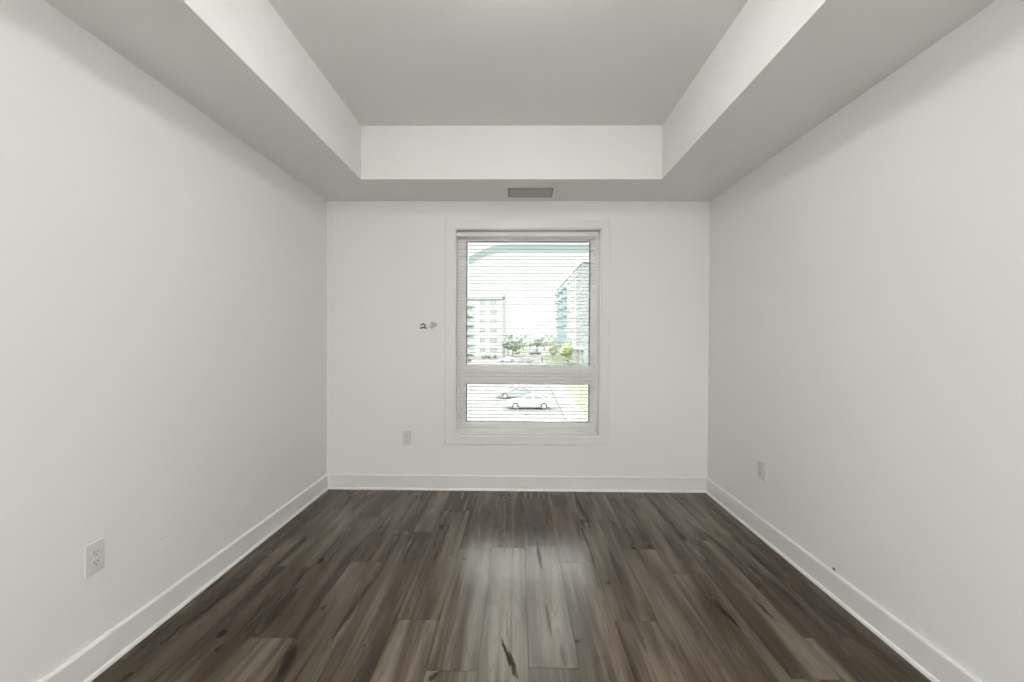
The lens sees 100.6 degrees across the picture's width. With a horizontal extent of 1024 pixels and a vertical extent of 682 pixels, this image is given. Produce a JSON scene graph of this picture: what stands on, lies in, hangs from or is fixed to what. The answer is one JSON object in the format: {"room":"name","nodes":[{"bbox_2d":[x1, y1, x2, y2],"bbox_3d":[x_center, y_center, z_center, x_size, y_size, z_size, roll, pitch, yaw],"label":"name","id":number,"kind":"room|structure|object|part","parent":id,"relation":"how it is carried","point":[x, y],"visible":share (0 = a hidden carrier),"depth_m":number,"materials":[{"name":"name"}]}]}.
{"room":"empty bedroom","nodes":[
{"label":"empty bedroom","id":0,"kind":"room"},
{"bbox_2d":[0,0,326,681],"bbox_3d":[-1.712,-0.161,0.464,0.202,3.200,6.688,0,1,1],"label":"wall","id":1,"kind":"structure","parent":0,"point":[163,280],"depth_m":1.76,"materials":[{"name":"paint"}]},
{"bbox_2d":[84,538,103,577],"bbox_3d":[-1.598,0.829,1.628,0.009,0.117,0.074,0,1,1],"label":"power outlet","id":2,"kind":"object","parent":1,"relation":"attached to","point":[93,552],"visible":1,"depth_m":1.62,"materials":[{"name":"plastic"}]},
{"bbox_2d":[91,558,99,566],"bbox_3d":[-1.595,0.848,1.628,0.003,0.028,0.034,0,1,1],"label":"receptacle","id":3,"kind":"object","parent":2,"relation":"attached to","point":[95,562],"depth_m":1.63,"materials":[{"name":"plastic"}]},
{"bbox_2d":[91,547,99,556],"bbox_3d":[-1.595,0.809,1.628,0.003,0.028,0.034,0,1,1],"label":"receptacle","id":4,"kind":"object","parent":2,"relation":"attached to","point":[95,551],"depth_m":1.63,"materials":[{"name":"plastic"}]},
{"bbox_2d":[38,474,327,681],"bbox_3d":[-1.606,1.227,0.478,0.027,0.124,6.288,0,1,1],"label":"baseboard","id":5,"kind":"structure","parent":1,"relation":"attached to","point":[90,662],"depth_m":1.97,"materials":[{"name":"paint"}]},
{"bbox_2d":[91,489,931,681],"bbox_3d":[-0.008,1.372,0.459,3.623,0.150,6.688,0,1,1],"label":"floor","id":6,"kind":"structure","parent":0,"point":[359,585],"depth_m":2.06,"materials":[{"name":"wood"}]},
{"bbox_2d":[327,201,709,476],"bbox_3d":[0.041,-0.108,3.687,3.223,2.740,0.200,0,1,1],"label":"wall","id":7,"kind":"structure","parent":0,"point":[386,260],"depth_m":3.59,"materials":[{"name":"paint"}]},
{"bbox_2d":[403,431,410,444],"bbox_3d":[-0.891,0.821,3.604,0.074,0.117,0.009,0,1,1],"label":"power outlet","id":8,"kind":"object","parent":7,"relation":"attached to","point":[406,434],"visible":1,"depth_m":3.60,"materials":[{"name":"plastic"}]},
{"bbox_2d":[420,322,436,328],"bbox_3d":[-0.707,-0.132,3.591,0.142,0.059,0.012,0,1,1],"label":"stub","id":9,"kind":"object","parent":7,"relation":"attached to","point":[433,324],"visible":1,"depth_m":3.59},
{"bbox_2d":[328,474,705,492],"bbox_3d":[0.033,1.201,3.587,3.194,0.124,0.027,0,1,1],"label":"baseboard","id":10,"kind":"structure","parent":7,"relation":"attached to","point":[335,481],"depth_m":3.59,"materials":[{"name":"paint"}]},
{"bbox_3d":[0.033,1.255,3.581,3.194,0.016,0.012,0,1,1],"label":"shoe moulding","id":11,"kind":"part","parent":10,"relation":"part of","materials":[{"name":"paint"}]},
{"bbox_2d":[455,229,600,436],"bbox_3d":[0.134,-0.070,3.685,1.237,1.759,0.201,0,1,1],"label":"window","id":12,"kind":"structure","parent":7,"relation":"in","point":[595,330],"depth_m":3.67,"materials":[{"name":"plastic"}]},
{"bbox_2d":[456,233,596,434],"bbox_3d":[0.123,-0.060,3.616,1.190,1.710,0.046,0,1,1],"label":"blind","id":13,"kind":"object","parent":12,"relation":"attached to","point":[458,234],"visible":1,"depth_m":3.61,"materials":[{"name":"plastic"}]},
{"bbox_3d":[-0.352,-0.050,3.626,0.001,1.675,0.028,0,1,1],"label":"ladder cord","id":14,"kind":"part","parent":13,"relation":"part of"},
{"bbox_3d":[0.117,-0.048,3.620,0.001,1.675,0.028,0,1,1],"label":"ladder cord","id":15,"kind":"part","parent":13,"relation":"part of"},
{"bbox_3d":[0.113,0.788,3.629,1.177,0.013,0.024,0,1,1],"label":"rail","id":16,"kind":"part","parent":13,"relation":"part of","materials":[{"name":"white plastic"}]},
{"bbox_3d":[0.127,-0.900,3.611,1.189,0.031,0.038,0,1,1],"label":"head rail","id":17,"kind":"part","parent":13,"relation":"part of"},
{"bbox_3d":[0.585,-0.045,3.614,0.001,1.675,0.028,0,1,1],"label":"ladder cord","id":18,"kind":"part","parent":13,"relation":"part of","materials":[{"name":"white fabric"}]},
{"bbox_3d":[0.711,-0.074,3.591,0.003,1.633,0.004,0,1,1],"label":"lift cord","id":19,"kind":"part","parent":13,"relation":"part of","materials":[{"name":"white fabric"}]},
{"bbox_3d":[0.136,0.543,3.713,1.132,0.390,0.048,0,1,1],"label":"sash","id":20,"kind":"part","parent":12,"relation":"part of","materials":[{"name":"glass"}]},
{"bbox_3d":[0.140,-0.328,3.704,1.132,1.132,0.048,0,1,1],"label":"sash","id":21,"kind":"part","parent":12,"relation":"part of","materials":[{"name":"glass"}]},
{"bbox_2d":[445,220,610,444],"bbox_3d":[0.130,-0.071,3.578,1.380,1.885,0.016,0,1,1],"label":"trim","id":22,"kind":"structure","parent":7,"relation":"attached to","point":[451,225],"depth_m":3.57,"materials":[{"name":"paint"}]},
{"bbox_2d":[44,0,995,200],"bbox_3d":[0.005,-1.411,0.428,3.223,0.536,6.288,0,1,1],"label":"ceiling","id":23,"kind":"structure","parent":0,"point":[354,100],"depth_m":2.25,"materials":[{"name":"paint"}]},
{"bbox_2d":[508,188,553,196],"bbox_3d":[0.144,-1.171,3.362,0.354,0.006,0.203,0,1,1],"label":"ceiling vent","id":24,"kind":"object","parent":23,"relation":"in","point":[512,192],"visible":1,"depth_m":3.35,"materials":[{"name":"metal"}]},
{"bbox_2d":[707,0,1023,681],"bbox_3d":[1.709,-0.145,0.420,0.202,3.200,6.688,0,1,1],"label":"wall","id":25,"kind":"structure","parent":0,"point":[866,278],"depth_m":1.77,"materials":[{"name":"paint"}]},
{"bbox_2d":[758,460,764,480],"bbox_3d":[1.631,0.849,2.785,0.009,0.117,0.074,0,1,1],"label":"power outlet","id":26,"kind":"object","parent":25,"relation":"attached to","point":[761,466],"visible":1,"depth_m":2.77,"materials":[{"name":"plastic"}]},
{"bbox_2d":[705,477,982,681],"bbox_3d":[1.590,1.242,0.437,0.027,0.124,6.288,0,1,1],"label":"baseboard","id":27,"kind":"structure","parent":25,"relation":"attached to","point":[937,666],"depth_m":1.98,"materials":[{"name":"paint"}]},
{"label":"outside","id":28,"kind":"structure","parent":0,"visible":0},
{"bbox_2d":[506,347,529,353],"bbox_3d":[-53.313,3.857,286.776,126.000,0.080,228.000,0,1,1],"label":"lawn","id":29,"kind":"structure","parent":28,"point":[525,348],"depth_m":216.41,"materials":[{"name":"green plant"}]},
{"bbox_2d":[510,331,523,347],"bbox_3d":[2.030,0.168,200.228,7.314,9.889,8.043,0,1,1],"label":"tree","id":30,"kind":"object","parent":29,"relation":"on","point":[519,339],"visible":0.61,"depth_m":197.81,"materials":[{"name":"green plant"}]},
{"bbox_2d":[519,329,529,349],"bbox_3d":[5.799,-0.609,219.706,7.559,11.048,8.066,0,1,1],"label":"tree","id":31,"kind":"object","parent":29,"relation":"on","point":[524,332],"visible":0.48,"depth_m":217.41,"materials":[{"name":"green plant"}]},
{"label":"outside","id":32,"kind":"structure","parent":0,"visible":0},
{"bbox_2d":[544,351,587,416],"bbox_3d":[34.500,6.030,125.636,54.130,0.100,228.000,0,1,1],"label":"lawn","id":33,"kind":"structure","parent":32,"point":[546,355],"depth_m":59.06,"materials":[{"name":"green plant"}]},
{"bbox_2d":[548,344,556,355],"bbox_3d":[12.210,3.488,127.928,2.677,4.936,3.293,0,1,1],"label":"tree","id":34,"kind":"object","parent":33,"relation":"on","point":[552,346],"visible":0.78,"depth_m":127.08,"materials":[{"name":"green plant"}]},
{"bbox_2d":[550,336,555,345],"bbox_3d":[21.353,0.525,199.932,6.801,9.361,7.231,0,1,1],"label":"tree","id":35,"kind":"object","parent":33,"relation":"on","point":[553,337],"visible":0.1,"depth_m":198.29,"materials":[{"name":"green plant"}]},
{"bbox_2d":[559,343,572,363],"bbox_3d":[14.274,3.272,111.580,3.743,5.747,4.768,0,1,1],"label":"tree","id":36,"kind":"object","parent":33,"relation":"on","point":[566,345],"visible":0.78,"depth_m":110.47,"materials":[{"name":"green plant"}]},
{"bbox_2d":[554,260,588,364],"bbox_3d":[24.543,-7.472,139.671,16.100,26.700,66.802,0,1,0],"label":"building","id":37,"kind":"structure","parent":33,"relation":"on","point":[568,322],"depth_m":119.00,"materials":[{"name":"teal glass"}]},
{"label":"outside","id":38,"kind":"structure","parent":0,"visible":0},
{"bbox_2d":[467,346,565,420],"bbox_3d":[22.743,5.205,213.792,360.000,0.300,412.000,0,1,1],"label":"parking lot","id":39,"kind":"structure","parent":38,"point":[540,349],"depth_m":47.54,"materials":[{"name":"grey asphalt"}]},
{"bbox_2d":[467,294,506,356],"bbox_3d":[-13.908,-5.498,157.568,23.562,22.000,18.150,0,1,1],"label":"apartment block","id":40,"kind":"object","parent":39,"relation":"on","point":[494,333],"visible":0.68,"depth_m":149.97,"materials":[{"name":"white concrete"}]},
{"bbox_2d":[499,357,514,361],"bbox_3d":[-1.461,5.236,122.094,4.597,1.430,1.808,0,1,-19],"label":"parked car","id":41,"kind":"object","parent":39,"relation":"on","point":[504,357],"visible":0.73,"depth_m":121.42,"materials":[{"name":"white paint"}]},
{"bbox_2d":[501,333,515,356],"bbox_3d":[-1.249,1.538,143.664,4.947,8.363,5.790,0,1,1],"label":"tree","id":42,"kind":"object","parent":39,"relation":"on","point":[503,341],"visible":0.81,"depth_m":141.91,"materials":[{"name":"green plant"}]},
{"bbox_2d":[511,342,519,355],"bbox_3d":[0.473,2.454,159.966,5.029,6.189,4.770,0,1,1],"label":"tree","id":43,"kind":"object","parent":39,"relation":"on","point":[515,348],"visible":0.34,"depth_m":159.35,"materials":[{"name":"green plant"}]},
{"bbox_2d":[497,385,536,398],"bbox_3d":[0.580,6.034,50.566,4.610,1.430,2.000,0,1,-2],"label":"parked car","id":44,"kind":"object","parent":39,"relation":"on","point":[515,387],"visible":0.61,"depth_m":49.75,"materials":[{"name":"silver metal"}]},
{"bbox_2d":[516,357,533,362],"bbox_3d":[3.583,5.305,118.028,4.597,1.430,1.808,0,1,-14],"label":"parked car","id":45,"kind":"object","parent":39,"relation":"on","point":[519,361],"visible":0.91,"depth_m":117.37,"materials":[{"name":"silver metal"}]},
{"bbox_2d":[507,393,552,409],"bbox_3d":[1.785,6.120,43.250,4.610,1.430,2.000,0,1,1],"label":"parked car","id":46,"kind":"object","parent":39,"relation":"on","point":[509,403],"visible":0.78,"depth_m":42.39,"materials":[{"name":"white paint"}]},
{"bbox_2d":[526,329,536,348],"bbox_3d":[9.983,-0.948,237.894,9.913,11.366,9.336,0,1,1],"label":"tree","id":47,"kind":"object","parent":39,"relation":"on","point":[530,332],"visible":0.37,"depth_m":235.42,"materials":[{"name":"green plant"}]},
{"bbox_2d":[528,333,545,350],"bbox_3d":[11.745,0.637,199.626,7.988,9.055,7.244,0,1,1],"label":"tree","id":48,"kind":"object","parent":39,"relation":"on","point":[531,338],"visible":0.81,"depth_m":197.84,"materials":[{"name":"green plant"}]},
{"bbox_2d":[536,329,550,350],"bbox_3d":[15.973,-0.505,218.897,8.324,10.953,9.848,0,1,1],"label":"tree","id":49,"kind":"object","parent":39,"relation":"on","point":[547,339],"visible":0.49,"depth_m":217.31,"materials":[{"name":"green plant"}]},
{"bbox_2d":[546,330,555,345],"bbox_3d":[21.768,-0.574,237.633,7.938,10.732,8.052,0,1,1],"label":"tree","id":50,"kind":"object","parent":39,"relation":"on","point":[552,331],"visible":0.23,"depth_m":235.05,"materials":[{"name":"green plant"}]},
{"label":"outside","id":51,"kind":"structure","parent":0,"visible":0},
{"bbox_2d":[538,350,587,420],"bbox_3d":[13.502,5.914,125.908,16.130,0.130,228.000,0,1,1],"label":"sidewalk","id":52,"kind":"structure","parent":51,"point":[553,387],"depth_m":46.95,"materials":[{"name":"concrete"}]}
]}

